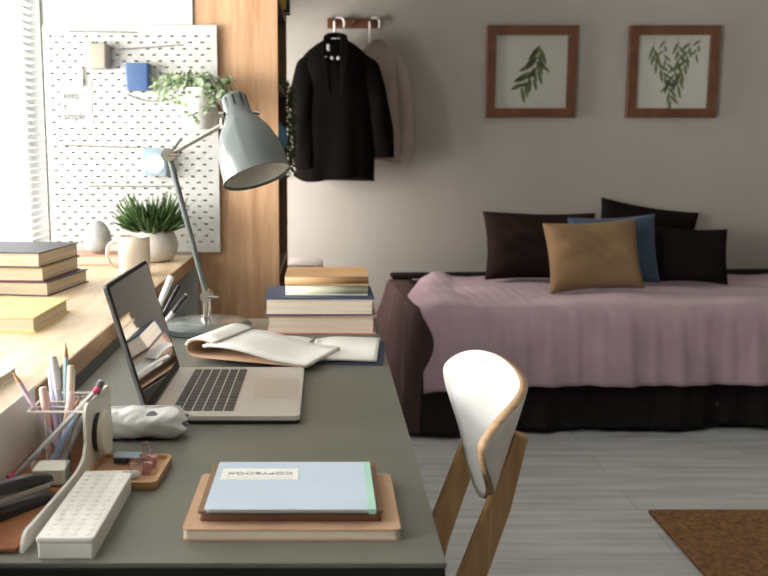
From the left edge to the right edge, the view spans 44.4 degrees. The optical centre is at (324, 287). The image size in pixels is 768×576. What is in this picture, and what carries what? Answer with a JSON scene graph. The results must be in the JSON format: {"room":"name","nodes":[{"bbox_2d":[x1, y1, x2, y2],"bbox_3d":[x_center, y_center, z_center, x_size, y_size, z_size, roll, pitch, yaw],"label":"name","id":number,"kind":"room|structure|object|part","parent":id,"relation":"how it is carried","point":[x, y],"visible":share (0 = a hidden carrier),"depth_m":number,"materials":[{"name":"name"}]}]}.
{"room":"bedroom","nodes":[
{"label":"bedroom","id":0,"kind":"room"},
{"bbox_2d":[3,0,50,410],"bbox_3d":[-1.000,-0.237,0.632,0.120,2.600,5.320,0,9,0],"label":"wall","id":1,"kind":"structure","parent":0,"point":[41,173],"depth_m":3.15,"materials":[{"name":"white paint"}]},
{"bbox_2d":[5,0,34,241],"bbox_3d":[-1.015,-0.652,1.565,0.050,1.560,3.090,0,9,0],"label":"window","id":2,"kind":"structure","parent":1,"relation":"in","point":[15,151],"depth_m":3.12,"materials":[{"name":"glass"}]},
{"bbox_2d":[0,0,44,240],"bbox_3d":[-0.960,-0.648,1.586,0.040,1.504,3.030,0,9,0],"label":"blind","id":3,"kind":"object","parent":2,"relation":"attached to","point":[12,4],"visible":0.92,"depth_m":2.91,"materials":[{"name":"white paint"}]},
{"bbox_2d":[0,255,194,412],"bbox_3d":[-0.694,0.190,1.343,0.492,0.038,3.799,0,9,0],"label":"sill","id":4,"kind":"structure","parent":1,"relation":"attached to","point":[88,327],"depth_m":1.87,"materials":[{"name":"brown wood"}]},
{"bbox_2d":[0,367,15,386],"bbox_3d":[-0.601,0.152,1.417,0.192,0.016,0.220,0,9,3],"label":"notebook","id":5,"kind":"object","parent":4,"relation":"on","point":[6,375],"visible":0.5,"depth_m":1.49,"materials":[{"name":"white paper"}]},
{"bbox_2d":[0,298,68,332],"bbox_3d":[-0.669,0.056,1.996,0.182,0.032,0.240,0,9,1],"label":"book","id":6,"kind":"object","parent":4,"relation":"on","point":[17,315],"visible":1,"depth_m":1.96,"materials":[{"name":"yellow paper"}]},
{"bbox_2d":[0,269,88,296],"bbox_3d":[-0.781,-0.018,2.470,0.227,0.036,0.260,1,9,8],"label":"book","id":7,"kind":"object","parent":4,"relation":"on","point":[67,281],"visible":0.59,"depth_m":2.35,"materials":[{"name":"paper"}]},
{"bbox_2d":[0,256,79,281],"bbox_3d":[-0.798,-0.053,2.460,0.227,0.036,0.250,1,9,6],"label":"book","id":8,"kind":"object","parent":7,"relation":"on","point":[45,273],"visible":0.7,"depth_m":2.34,"materials":[{"name":"paper"}]},
{"bbox_2d":[0,241,79,267],"bbox_3d":[-0.801,-0.090,2.454,0.227,0.038,0.260,1,9,7],"label":"book","id":9,"kind":"object","parent":8,"relation":"on","point":[16,254],"visible":1,"depth_m":2.38,"materials":[{"name":"paper"}]},
{"bbox_2d":[77,250,118,265],"bbox_3d":[-0.736,-0.096,2.999,0.177,0.034,0.146,0,9,-3],"label":"book","id":10,"kind":"object","parent":4,"relation":"on","point":[86,258],"visible":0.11,"depth_m":2.93,"materials":[{"name":"paper"}]},
{"bbox_2d":[84,221,111,252],"bbox_3d":[-0.722,-0.162,2.979,0.088,0.104,0.088,0,9,0],"label":"egg","id":11,"kind":"object","parent":10,"relation":"on","point":[97,235],"visible":0.93,"depth_m":2.95,"materials":[{"name":"ceramic"}]},
{"bbox_2d":[105,235,150,273],"bbox_3d":[-0.564,-0.095,2.720,0.116,0.113,0.091,3,9,20],"label":"mug","id":12,"kind":"object","parent":4,"relation":"on","point":[132,249],"visible":0.84,"depth_m":2.68,"materials":[{"name":"beige ceramic"}]},
{"bbox_3d":[-0.613,-0.097,2.703,0.039,0.082,0.012,-2,9,-12],"label":"handle","id":13,"kind":"part","parent":12,"relation":"part of","materials":[{"name":"beige ceramic"}]},
{"bbox_2d":[112,191,190,262],"bbox_3d":[-0.552,-0.198,3.012,0.249,0.229,0.236,-4,10,-26],"label":"potted plant","id":14,"kind":"object","parent":4,"relation":"on","point":[160,224],"visible":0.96,"depth_m":2.98,"materials":[{"name":"green plant"}]},
{"bbox_3d":[-0.556,-0.137,3.044,0.160,0.100,0.160,0,9,0],"label":"pot","id":15,"kind":"part","parent":14,"relation":"part of","materials":[{"name":"ceramic"}]},
{"bbox_2d":[40,0,199,400],"bbox_3d":[-0.689,-0.626,3.202,0.502,2.600,0.120,0,9,0],"label":"wall","id":16,"kind":"structure","parent":0,"point":[53,12],"depth_m":3.10,"materials":[{"name":"white paint"}]},
{"bbox_2d":[42,25,219,251],"bbox_3d":[-0.645,-0.496,3.153,0.575,0.752,0.016,0,9,0],"label":"pegboard","id":17,"kind":"object","parent":16,"relation":"attached to","point":[56,31],"visible":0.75,"depth_m":3.15,"materials":[{"name":"white paint"}]},
{"bbox_2d":[60,81,92,124],"bbox_3d":[-0.828,-0.615,3.125,0.104,0.145,0.002,0,9,0],"label":"note card","id":18,"kind":"object","parent":17,"relation":"attached to","point":[76,101],"visible":1,"depth_m":3.12,"materials":[{"name":"paper"}]},
{"bbox_2d":[77,66,82,86],"bbox_3d":[-0.809,-0.700,3.100,0.014,0.066,0.016,0,9,0],"label":"clip","id":19,"kind":"object","parent":17,"relation":"attached to","point":[80,69],"visible":1,"depth_m":3.10,"materials":[{"name":"white paint"}]},
{"bbox_2d":[86,41,109,69],"bbox_3d":[-0.740,-0.764,3.073,0.069,0.091,0.071,0,9,0],"label":"container","id":20,"kind":"object","parent":17,"relation":"attached to","point":[98,54],"visible":1,"depth_m":3.04,"materials":[{"name":"plastic"}]},
{"bbox_2d":[68,31,136,32],"bbox_3d":[-0.733,-0.844,3.090,0.225,0.007,0.004,0,9,0],"label":"cord","id":21,"kind":"object","parent":17,"relation":"attached to","point":[68,31],"visible":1,"depth_m":3.09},
{"bbox_2d":[62,144,145,148],"bbox_3d":[-0.740,-0.474,3.145,0.280,0.014,0.004,0,9,0],"label":"cord","id":22,"kind":"object","parent":17,"relation":"attached to","point":[62,144],"visible":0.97,"depth_m":3.14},
{"bbox_2d":[88,186,173,186],"bbox_3d":[-0.645,-0.343,3.165,0.310,0.005,0.004,0,9,0],"label":"cord","id":23,"kind":"object","parent":17,"relation":"attached to","point":[88,186],"visible":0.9,"depth_m":3.16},
{"bbox_2d":[125,63,150,90],"bbox_3d":[-0.613,-0.696,3.084,0.078,0.090,0.065,0,9,0],"label":"container","id":24,"kind":"object","parent":17,"relation":"attached to","point":[137,76],"visible":0.98,"depth_m":3.05,"materials":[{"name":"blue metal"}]},
{"bbox_2d":[119,44,182,49],"bbox_3d":[-0.575,-0.795,3.097,0.210,0.019,0.004,0,9,0],"label":"cord","id":25,"kind":"object","parent":17,"relation":"attached to","point":[178,44],"visible":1,"depth_m":3.10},
{"bbox_2d":[126,94,175,101],"bbox_3d":[-0.555,-0.640,3.120,0.212,0.042,0.004,0,9,0],"label":"cord","id":26,"kind":"object","parent":17,"relation":"attached to","point":[126,94],"visible":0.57,"depth_m":3.12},
{"bbox_2d":[143,148,168,175],"bbox_3d":[-0.563,-0.420,3.127,0.080,0.090,0.054,0,9,0],"label":"card","id":27,"kind":"object","parent":17,"relation":"attached to","point":[153,163],"visible":0.84,"depth_m":3.10,"materials":[{"name":"paper"}]},
{"bbox_2d":[149,67,238,128],"bbox_3d":[-0.442,-0.614,3.034,0.367,0.196,0.181,0,9,0],"label":"ivy plant","id":28,"kind":"object","parent":17,"relation":"attached to","point":[197,104],"visible":0.93,"depth_m":3.00,"materials":[{"name":"green plant"}]},
{"bbox_3d":[-0.455,-0.614,3.022,0.365,0.160,0.106,2,9,14],"label":"stem","id":29,"kind":"part","parent":28,"relation":"part of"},
{"bbox_3d":[-0.415,-0.584,3.056,0.132,0.130,0.132,0,9,0],"label":"pot","id":30,"kind":"part","parent":28,"relation":"part of","materials":[{"name":"ceramic"}]},
{"bbox_2d":[286,0,767,317],"bbox_3d":[1.350,-0.857,4.725,3.900,2.600,0.100,0,9,0],"label":"wall","id":31,"kind":"structure","parent":0,"point":[425,213],"depth_m":4.70,"materials":[{"name":"grey paint"}]},
{"bbox_2d":[327,18,377,28],"bbox_3d":[0.137,-1.293,4.573,0.252,0.048,0.070,0,9,0],"label":"coat rack","id":32,"kind":"object","parent":31,"relation":"attached to","point":[350,23],"visible":1,"depth_m":4.59,"materials":[{"name":"brown wood"}]},
{"bbox_2d":[333,16,344,38],"bbox_3d":[0.058,-1.217,4.567,0.345,0.208,0.014,0,9,0],"label":"hanger","id":33,"kind":"object","parent":32,"relation":"hanging from","point":[337,17],"visible":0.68,"depth_m":4.55,"materials":[{"name":"white paint"}]},
{"bbox_2d":[289,32,393,181],"bbox_3d":[0.083,-0.869,4.522,0.506,0.713,0.152,0,9,0],"label":"jacket","id":34,"kind":"object","parent":33,"relation":"hanging from","point":[345,123],"visible":0.97,"depth_m":4.49,"materials":[{"name":"black fabric"}]},
{"bbox_2d":[360,16,380,49],"bbox_3d":[0.230,-1.219,4.579,0.286,0.208,0.014,0,9,0],"label":"hanger","id":35,"kind":"object","parent":32,"relation":"hanging from","point":[374,17],"visible":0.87,"depth_m":4.57,"materials":[{"name":"white paint"}]},
{"bbox_2d":[362,39,412,163],"bbox_3d":[0.274,-0.916,4.617,0.326,0.607,0.056,0,9,0],"label":"shirt","id":36,"kind":"object","parent":35,"relation":"hanging from","point":[393,69],"visible":0.47,"depth_m":4.59,"materials":[{"name":"beige fabric"}]},
{"bbox_2d":[485,25,578,117],"bbox_3d":[1.017,-1.066,4.628,0.444,0.444,0.028,0,9,0],"label":"picture frame","id":37,"kind":"object","parent":31,"relation":"attached to","point":[531,70],"visible":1,"depth_m":4.63,"materials":[{"name":"brown wood"}]},
{"bbox_2d":[511,46,549,102],"bbox_3d":[1.015,-1.055,4.634,0.195,0.281,0.001,0,9,0],"label":"print","id":38,"kind":"object","parent":37,"relation":"attached to","point":[532,59],"depth_m":4.63},
{"bbox_2d":[495,35,567,107],"bbox_3d":[1.017,-1.067,4.634,0.358,0.358,0.003,0,9,0],"label":"print","id":39,"kind":"object","parent":37,"relation":"attached to","point":[531,71],"depth_m":4.63,"materials":[{"name":"paper"}]},
{"bbox_2d":[625,25,720,117],"bbox_3d":[1.715,-1.066,4.628,0.444,0.444,0.028,0,9,0],"label":"picture frame","id":40,"kind":"object","parent":31,"relation":"attached to","point":[673,70],"visible":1,"depth_m":4.63,"materials":[{"name":"brown wood"}]},
{"bbox_2d":[636,35,709,107],"bbox_3d":[1.715,-1.067,4.634,0.358,0.358,0.003,0,9,0],"label":"print","id":41,"kind":"object","parent":40,"relation":"attached to","point":[673,71],"depth_m":4.63,"materials":[{"name":"paper"}]},
{"bbox_2d":[649,40,699,107],"bbox_3d":[1.721,-1.045,4.635,0.250,0.351,0.001,0,9,0],"label":"print","id":42,"kind":"object","parent":40,"relation":"attached to","point":[674,83],"depth_m":4.63},
{"bbox_2d":[409,425,767,575],"bbox_3d":[1.100,0.966,1.537,4.400,0.050,6.750,0,9,0],"label":"floor","id":43,"kind":"structure","parent":0,"point":[583,499],"depth_m":3.19,"materials":[{"name":"grey wood"}]},
{"bbox_2d":[0,319,446,575],"bbox_3d":[-0.154,0.543,1.688,0.557,0.740,1.370,0,9,0],"label":"desk","id":44,"kind":"object","parent":43,"relation":"on","point":[350,413],"visible":0.44,"depth_m":1.18,"materials":[{"name":"grey laminate"}]},
{"bbox_2d":[0,385,112,553],"bbox_3d":[-0.350,0.204,1.138,0.107,0.096,0.340,0,9,0],"label":"desk organizer","id":45,"kind":"object","parent":44,"relation":"on","point":[22,432],"visible":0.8,"depth_m":1.20,"materials":[{"name":"plastic"}]},
{"bbox_3d":[-0.403,0.206,1.139,0.002,0.092,0.340,0,9,0],"label":"panel","id":46,"kind":"part","parent":45,"relation":"part of","materials":[{"name":"white metal"}]},
{"bbox_2d":[0,473,55,521],"bbox_3d":[-0.364,0.237,1.061,0.030,0.041,0.140,6,10,34],"label":"stapler","id":47,"kind":"object","parent":45,"relation":"on","point":[23,493],"visible":0.94,"depth_m":1.07,"materials":[{"name":"black plastic"}]},
{"bbox_2d":[0,482,50,505],"bbox_3d":[-0.364,0.239,1.060,0.012,0.011,0.127,6,10,34],"label":"magazine","id":48,"kind":"object","parent":47,"relation":"on","point":[13,493],"depth_m":1.08,"materials":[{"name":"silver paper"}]},
{"bbox_3d":[-0.365,0.227,1.058,0.017,0.020,0.136,6,10,34],"label":"handle","id":49,"kind":"part","parent":47,"relation":"part of","materials":[{"name":"black plastic"}]},
{"bbox_3d":[-0.355,0.202,1.307,0.094,0.050,0.003,0,9,0],"label":"plate","id":50,"kind":"part","parent":45,"relation":"part of","materials":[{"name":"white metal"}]},
{"bbox_2d":[12,371,72,466],"bbox_3d":[-0.368,0.170,1.220,0.085,0.126,0.007,2,9,15],"label":"pencil","id":51,"kind":"object","parent":45,"relation":"in","point":[19,382],"visible":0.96,"depth_m":1.22,"materials":[{"name":"wood"}]},
{"bbox_2d":[39,386,53,459],"bbox_3d":[-0.362,0.179,1.224,0.020,0.104,0.012,5,10,27],"label":"pen","id":52,"kind":"object","parent":45,"relation":"in","point":[44,394],"visible":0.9,"depth_m":1.22,"materials":[{"name":"pink plastic"}]},
{"bbox_2d":[30,459,71,484],"bbox_3d":[-0.340,0.224,1.167,0.044,0.034,0.044,0,9,-3],"label":"box","id":53,"kind":"object","parent":45,"relation":"in","point":[59,469],"visible":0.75,"depth_m":1.16,"materials":[{"name":"plastic"}]},
{"bbox_2d":[7,386,99,478],"bbox_3d":[-0.345,0.186,1.195,0.119,0.114,0.013,-4,9,-23],"label":"pencil","id":54,"kind":"object","parent":45,"relation":"in","point":[96,389],"visible":0.81,"depth_m":1.19,"materials":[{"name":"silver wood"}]},
{"bbox_2d":[47,368,59,448],"bbox_3d":[-0.361,0.169,1.257,0.010,0.117,0.056,-4,9,-24],"label":"pen","id":55,"kind":"object","parent":45,"relation":"in","point":[51,390],"visible":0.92,"depth_m":1.26,"materials":[{"name":"white plastic"}]},
{"bbox_2d":[49,356,63,435],"bbox_3d":[-0.355,0.159,1.258,0.012,0.134,0.042,-7,11,-38],"label":"pen","id":56,"kind":"object","parent":45,"relation":"in","point":[54,364],"visible":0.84,"depth_m":1.25,"materials":[{"name":"white plastic"}]},
{"bbox_2d":[63,342,68,410],"bbox_3d":[-0.349,0.149,1.259,0.008,0.152,0.022,1,9,8],"label":"pencil","id":57,"kind":"object","parent":45,"relation":"in","point":[65,353],"visible":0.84,"depth_m":1.26,"materials":[{"name":"wood"}]},
{"bbox_2d":[58,391,75,459],"bbox_3d":[-0.337,0.183,1.219,0.031,0.098,0.010,-8,12,-43],"label":"pen","id":58,"kind":"object","parent":45,"relation":"in","point":[70,402],"visible":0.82,"depth_m":1.22,"materials":[{"name":"plastic"}]},
{"bbox_2d":[50,396,85,459],"bbox_3d":[-0.334,0.189,1.208,0.007,0.092,0.065,8,12,43],"label":"pencil","id":59,"kind":"object","parent":45,"relation":"in","point":[72,422],"visible":0.62,"depth_m":1.21,"materials":[{"name":"wood"}]},
{"bbox_2d":[56,395,80,459],"bbox_3d":[-0.337,0.188,1.216,0.008,0.092,0.055,7,11,38],"label":"pencil","id":60,"kind":"object","parent":45,"relation":"in","point":[78,400],"visible":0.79,"depth_m":1.22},
{"bbox_2d":[66,365,74,460],"bbox_3d":[-0.339,0.165,1.244,0.010,0.126,0.029,1,9,8],"label":"pen","id":61,"kind":"object","parent":45,"relation":"in","point":[70,368],"visible":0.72,"depth_m":1.24,"materials":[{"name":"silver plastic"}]},
{"bbox_2d":[59,380,103,459],"bbox_3d":[-0.321,0.178,1.229,0.075,0.108,0.009,-8,12,-43],"label":"pen","id":62,"kind":"object","parent":45,"relation":"in","point":[100,383],"visible":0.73,"depth_m":1.22,"materials":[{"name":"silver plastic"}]},
{"bbox_2d":[92,410,112,453],"bbox_3d":[-0.293,0.190,1.237,0.014,0.057,0.057,0,9,0],"label":"round magnet","id":63,"kind":"object","parent":45,"relation":"attached to","point":[102,433],"visible":1,"depth_m":1.22,"materials":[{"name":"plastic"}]},
{"bbox_2d":[36,473,131,558],"bbox_3d":[-0.267,0.253,1.058,0.060,0.024,0.194,0,9,0],"label":"plastic box","id":64,"kind":"object","parent":44,"relation":"on","point":[80,525],"visible":1,"depth_m":1.02,"materials":[{"name":"plastic"}]},
{"bbox_2d":[88,453,171,489],"bbox_3d":[-0.254,0.236,1.209,0.096,0.011,0.108,0,9,2],"label":"wooden tray","id":65,"kind":"object","parent":44,"relation":"on","point":[103,463],"visible":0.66,"depth_m":1.22,"materials":[{"name":"brown wood"}]},
{"bbox_2d":[84,470,140,478],"bbox_3d":[-0.267,0.234,1.176,0.069,0.012,0.012,0,9,-2],"label":"pen","id":66,"kind":"object","parent":65,"relation":"on","point":[136,474],"visible":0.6,"depth_m":1.17,"materials":[{"name":"white paint"}]},
{"bbox_2d":[111,452,143,464],"bbox_3d":[-0.261,0.225,1.240,0.038,0.011,0.022,1,9,4],"label":"clear box","id":67,"kind":"object","parent":65,"relation":"on","point":[119,457],"visible":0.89,"depth_m":1.23,"materials":[{"name":"plastic"}]},
{"bbox_3d":[-0.260,0.221,1.239,0.036,0.002,0.022,1,9,4],"label":"lid","id":68,"kind":"part","parent":67,"relation":"part of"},
{"bbox_2d":[129,461,152,475],"bbox_3d":[-0.234,0.231,1.192,0.028,0.021,0.020,-3,9,-20],"label":"binder clip","id":69,"kind":"object","parent":65,"relation":"on","point":[147,465],"visible":0.99,"depth_m":1.19,"materials":[{"name":"pink metal"}]},
{"bbox_2d":[133,454,156,468],"bbox_3d":[-0.233,0.227,1.221,0.028,0.020,0.019,2,9,15],"label":"binder clip","id":70,"kind":"object","parent":65,"relation":"in","point":[153,458],"visible":0.73,"depth_m":1.22,"materials":[{"name":"pink metal"}]},
{"bbox_2d":[142,441,157,461],"bbox_3d":[-0.232,0.218,1.236,0.020,0.028,0.019,-3,9,-20],"label":"binder clip","id":71,"kind":"object","parent":65,"relation":"on","point":[143,460],"visible":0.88,"depth_m":1.23,"materials":[{"name":"pink metal"}]},
{"bbox_2d":[111,405,188,438],"bbox_3d":[-0.266,0.195,1.372,0.132,0.042,0.070,0,9,-3],"label":"pencil case","id":72,"kind":"object","parent":44,"relation":"on","point":[132,421],"visible":0.87,"depth_m":1.35,"materials":[{"name":"white fabric"}]},
{"bbox_2d":[103,260,303,422],"bbox_3d":[-0.185,0.078,1.570,0.294,0.215,0.317,0,9,0],"label":"laptop","id":73,"kind":"object","parent":44,"relation":"on","point":[207,394],"visible":0.97,"depth_m":1.54,"materials":[{"name":"silver plastic"}]},
{"bbox_3d":[-0.301,0.072,1.569,0.006,0.210,0.317,-16,8,2],"label":"lid","id":74,"kind":"part","parent":73,"relation":"part of","materials":[{"name":"grey metal"}]},
{"bbox_2d":[187,412,229,414],"bbox_3d":[-0.190,0.193,1.437,0.090,0.001,0.012,0,9,0],"label":"speaker grille","id":75,"kind":"object","parent":73,"relation":"attached to","point":[190,413],"depth_m":1.44,"materials":[{"name":"silver metal"}]},
{"bbox_2d":[197,367,246,368],"bbox_3d":[-0.190,0.148,1.732,0.090,0.001,0.012,0,9,0],"label":"speaker grille","id":76,"kind":"object","parent":73,"relation":"attached to","point":[197,367],"depth_m":1.73,"materials":[{"name":"metal"}]},
{"bbox_2d":[161,91,290,338],"bbox_3d":[-0.224,-0.168,2.113,0.322,0.540,0.214,3,9,17],"label":"desk lamp","id":77,"kind":"object","parent":44,"relation":"on","point":[251,155],"visible":0.97,"depth_m":2.06,"materials":[{"name":"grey metal"}]},
{"bbox_3d":[-0.336,-0.318,2.106,0.035,0.042,0.006,0,9,0],"label":"tension rod","id":78,"kind":"part","parent":77,"relation":"part of","materials":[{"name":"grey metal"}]},
{"bbox_3d":[-0.311,-0.141,2.133,0.092,0.323,0.013,0,9,0],"label":"arm","id":79,"kind":"part","parent":77,"relation":"part of","materials":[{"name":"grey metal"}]},
{"bbox_3d":[-0.289,-0.332,2.104,0.128,0.076,0.011,0,9,0],"label":"arm","id":80,"kind":"part","parent":77,"relation":"part of","materials":[{"name":"silver metal"}]},
{"bbox_3d":[-0.276,0.046,2.161,0.020,0.049,0.020,0,9,0],"label":"post","id":81,"kind":"part","parent":77,"relation":"part of","materials":[{"name":"silver metal"}]},
{"bbox_3d":[-0.228,-0.380,2.059,0.012,0.014,0.014,0,9,0],"label":"knob","id":82,"kind":"part","parent":77,"relation":"part of","materials":[{"name":"silver metal"}]},
{"bbox_3d":[-0.177,-0.337,2.062,0.149,0.196,0.149,-18,-10,3],"label":"lamp shade","id":83,"kind":"part","parent":77,"relation":"part of","materials":[{"name":"grey metal"}]},
{"bbox_2d":[183,474,400,539],"bbox_3d":[-0.036,0.253,1.095,0.236,0.012,0.174,0,9,0],"label":"notebook","id":84,"kind":"object","parent":44,"relation":"on","point":[388,528],"visible":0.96,"depth_m":1.01,"materials":[{"name":"paper"}]},
{"bbox_2d":[198,463,382,520],"bbox_3d":[-0.038,0.238,1.106,0.204,0.012,0.160,0,9,0],"label":"notebook","id":85,"kind":"object","parent":84,"relation":"on","point":[379,508],"visible":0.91,"depth_m":1.03,"materials":[{"name":"paper"}]},
{"bbox_2d":[204,462,375,513],"bbox_3d":[-0.038,0.231,1.095,0.187,0.006,0.155,0,9,0],"label":"notebook","id":86,"kind":"object","parent":85,"relation":"on","point":[237,487],"visible":1,"depth_m":1.08,"materials":[{"name":"paper"}]},
{"bbox_2d":[226,336,384,365],"bbox_3d":[-0.032,0.124,1.932,0.307,0.015,0.217,1,9,5],"label":"notebook","id":87,"kind":"object","parent":44,"relation":"on","point":[353,350],"visible":0.52,"depth_m":1.90,"materials":[{"name":"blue paper"}]},
{"bbox_2d":[185,323,339,367],"bbox_3d":[-0.122,0.111,1.867,0.262,0.039,0.166,3,9,22],"label":"notebook","id":88,"kind":"object","parent":87,"relation":"on","point":[239,342],"visible":1,"depth_m":1.84,"materials":[{"name":"white paper"}]},
{"bbox_2d":[266,301,376,333],"bbox_3d":[-0.008,0.068,2.211,0.250,0.043,0.202,0,9,1],"label":"book","id":89,"kind":"object","parent":44,"relation":"on","point":[277,324],"visible":0.64,"depth_m":2.12,"materials":[{"name":"paper"}]},
{"bbox_2d":[264,286,374,315],"bbox_3d":[-0.013,0.028,2.198,0.247,0.040,0.192,0,9,0],"label":"book","id":90,"kind":"object","parent":89,"relation":"on","point":[279,303],"visible":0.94,"depth_m":2.11,"materials":[{"name":"blue paper"}]},
{"bbox_2d":[285,285,367,294],"bbox_3d":[0.004,-0.006,2.211,0.188,0.024,0.152,0,9,0],"label":"book","id":91,"kind":"object","parent":90,"relation":"on","point":[289,289],"visible":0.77,"depth_m":2.14,"materials":[{"name":"paper"}]},
{"bbox_2d":[285,267,368,284],"bbox_3d":[0.004,-0.029,2.208,0.190,0.022,0.162,0,9,0],"label":"book","id":92,"kind":"object","parent":91,"relation":"on","point":[294,275],"visible":1,"depth_m":2.13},
{"bbox_3d":[-0.372,0.101,1.902,0.050,0.070,0.056,0,9,0],"label":"pen holder","id":93,"kind":"object","parent":44,"relation":"on","visible":0},
{"bbox_2d":[159,275,173,307],"bbox_3d":[-0.343,0.053,1.899,0.078,0.159,0.014,-1,9,-9],"label":"pen","id":94,"kind":"object","parent":93,"relation":"in","point":[170,279],"visible":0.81,"depth_m":1.89,"materials":[{"name":"white paint"}]},
{"bbox_2d":[163,285,180,316],"bbox_3d":[-0.335,0.061,1.918,0.084,0.136,0.010,-2,9,-11],"label":"pen","id":95,"kind":"object","parent":93,"relation":"in","point":[176,291],"visible":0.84,"depth_m":1.91,"materials":[{"name":"black plastic"}]},
{"bbox_2d":[165,293,188,323],"bbox_3d":[-0.324,0.073,1.883,0.104,0.126,0.011,0,9,-1],"label":"pen","id":96,"kind":"object","parent":93,"relation":"in","point":[185,296],"visible":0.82,"depth_m":1.88,"materials":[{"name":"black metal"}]},
{"bbox_2d":[193,0,287,318],"bbox_3d":[-0.297,-0.576,3.539,0.278,2.400,0.750,0,9,0],"label":"bookcase","id":97,"kind":"object","parent":43,"relation":"on","point":[252,257],"visible":0.37,"depth_m":3.21,"materials":[{"name":"brown wood"}]},
{"bbox_3d":[-0.294,-1.041,3.468,0.264,0.020,0.710,0,9,0],"label":"shelf","id":98,"kind":"part","parent":97,"relation":"part of","materials":[{"name":"brown wood"}]},
{"bbox_3d":[-0.294,-0.744,3.513,0.264,0.020,0.710,0,9,0],"label":"shelf","id":99,"kind":"part","parent":97,"relation":"part of","materials":[{"name":"brown wood"}]},
{"bbox_2d":[278,121,287,148],"bbox_3d":[-0.235,-0.576,3.756,0.171,0.215,0.171,0,9,0],"label":"globe","id":100,"kind":"object","parent":97,"relation":"on","point":[282,133],"visible":0.14,"depth_m":3.71,"materials":[{"name":"blue plastic"}]},
{"bbox_2d":[280,0,285,9],"bbox_3d":[-0.235,-1.204,3.580,0.171,0.270,0.052,0,9,0],"label":"book","id":101,"kind":"object","parent":97,"relation":"on","point":[283,2],"visible":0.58,"depth_m":3.57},
{"bbox_3d":[-0.297,-0.631,3.900,0.278,2.400,0.020,0,9,0],"label":"panel","id":102,"kind":"part","parent":97,"relation":"part of","materials":[{"name":"brown wood"}]},
{"bbox_3d":[-0.294,-0.092,3.612,0.264,0.020,0.710,0,9,0],"label":"shelf","id":103,"kind":"part","parent":97,"relation":"part of","materials":[{"name":"brown wood"}]},
{"bbox_2d":[283,0,289,15],"bbox_3d":[-0.225,-1.220,3.719,0.171,0.260,0.092,0,9,0],"label":"book","id":104,"kind":"object","parent":97,"relation":"on","point":[287,11],"visible":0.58,"depth_m":3.69,"materials":[{"name":"black paper"}]},
{"bbox_2d":[278,73,299,178],"bbox_3d":[-0.191,-0.659,3.790,0.183,0.445,0.182,0,9,0],"label":"trailing plant","id":105,"kind":"object","parent":97,"relation":"hanging from","point":[291,121],"visible":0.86,"depth_m":3.77,"materials":[{"name":"green plant"}]},
{"bbox_3d":[-0.179,-0.666,3.788,0.111,0.409,0.139,0,9,0],"label":"stem","id":106,"kind":"part","parent":105,"relation":"part of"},
{"bbox_2d":[288,258,322,266],"bbox_3d":[-0.095,0.207,4.178,0.170,0.660,0.260,0,9,0],"label":"stool","id":107,"kind":"object","parent":43,"relation":"on","point":[292,262],"visible":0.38,"depth_m":4.07,"materials":[{"name":"wood"}]},
{"bbox_2d":[432,350,527,575],"bbox_3d":[0.064,0.530,1.538,0.491,0.815,0.464,0,9,0],"label":"dining chair","id":108,"kind":"object","parent":43,"relation":"on","point":[487,392],"visible":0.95,"depth_m":1.51,"materials":[{"name":"white paint"}]},
{"bbox_3d":[0.231,0.540,1.682,0.124,0.751,0.024,0,9,0],"label":"leg","id":109,"kind":"part","parent":108,"relation":"part of","materials":[{"name":"brown wood"}]},
{"bbox_3d":[0.257,0.227,1.492,0.104,0.202,0.464,0,9,0],"label":"backrest","id":110,"kind":"part","parent":108,"relation":"part of","materials":[{"name":"white paint"}]},
{"bbox_3d":[0.231,0.581,1.415,0.124,0.751,0.024,0,9,0],"label":"leg","id":111,"kind":"part","parent":108,"relation":"part of","materials":[{"name":"brown wood"}]},
{"bbox_2d":[373,269,767,435],"bbox_3d":[1.369,0.251,4.271,2.459,0.545,1.082,0,9,-3],"label":"bed","id":112,"kind":"object","parent":43,"relation":"on","point":[409,342],"visible":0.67,"depth_m":3.82,"materials":[{"name":"black fabric"}]},
{"bbox_2d":[408,271,767,393],"bbox_3d":[1.469,0.157,4.208,2.225,0.348,1.026,0,9,-3],"label":"blanket","id":113,"kind":"object","parent":112,"relation":"on","point":[671,333],"visible":0.78,"depth_m":3.74,"materials":[{"name":"fabric"}]},
{"bbox_2d":[483,211,594,279],"bbox_3d":[1.016,-0.198,4.419,0.546,0.321,0.202,0,9,-2],"label":"pillow","id":114,"kind":"object","parent":113,"relation":"on","point":[516,242],"visible":0.66,"depth_m":4.35,"materials":[{"name":"brown fabric"}]},
{"bbox_2d":[542,218,643,293],"bbox_3d":[1.175,-0.142,4.111,0.426,0.319,0.175,-1,9,-4],"label":"pillow","id":115,"kind":"object","parent":113,"relation":"on","point":[602,254],"visible":1,"depth_m":4.06,"materials":[{"name":"beige fabric"}]},
{"bbox_2d":[568,214,659,282],"bbox_3d":[1.312,-0.172,4.263,0.413,0.321,0.134,0,9,-3],"label":"pillow","id":116,"kind":"object","parent":113,"relation":"on","point":[644,225],"visible":0.31,"depth_m":4.24,"materials":[{"name":"blue fabric"}]},
{"bbox_2d":[601,197,698,267],"bbox_3d":[1.587,-0.240,4.646,0.548,0.415,0.131,0,9,-3],"label":"pillow","id":117,"kind":"object","parent":113,"relation":"on","point":[609,208],"visible":0.23,"depth_m":4.61,"materials":[{"name":"black fabric"}]},
{"bbox_2d":[657,226,727,284],"bbox_3d":[1.683,-0.149,4.299,0.323,0.258,0.160,1,9,6],"label":"pillow","id":118,"kind":"object","parent":113,"relation":"on","point":[684,254],"visible":0.99,"depth_m":4.25,"materials":[{"name":"black fabric"}]},
{"bbox_2d":[648,509,767,575],"bbox_3d":[1.782,0.832,2.209,1.500,0.012,1.600,0,9,0],"label":"rug","id":119,"kind":"object","parent":43,"relation":"on","point":[719,542],"visible":1,"depth_m":2.78,"materials":[{"name":"carpet"}]}
]}

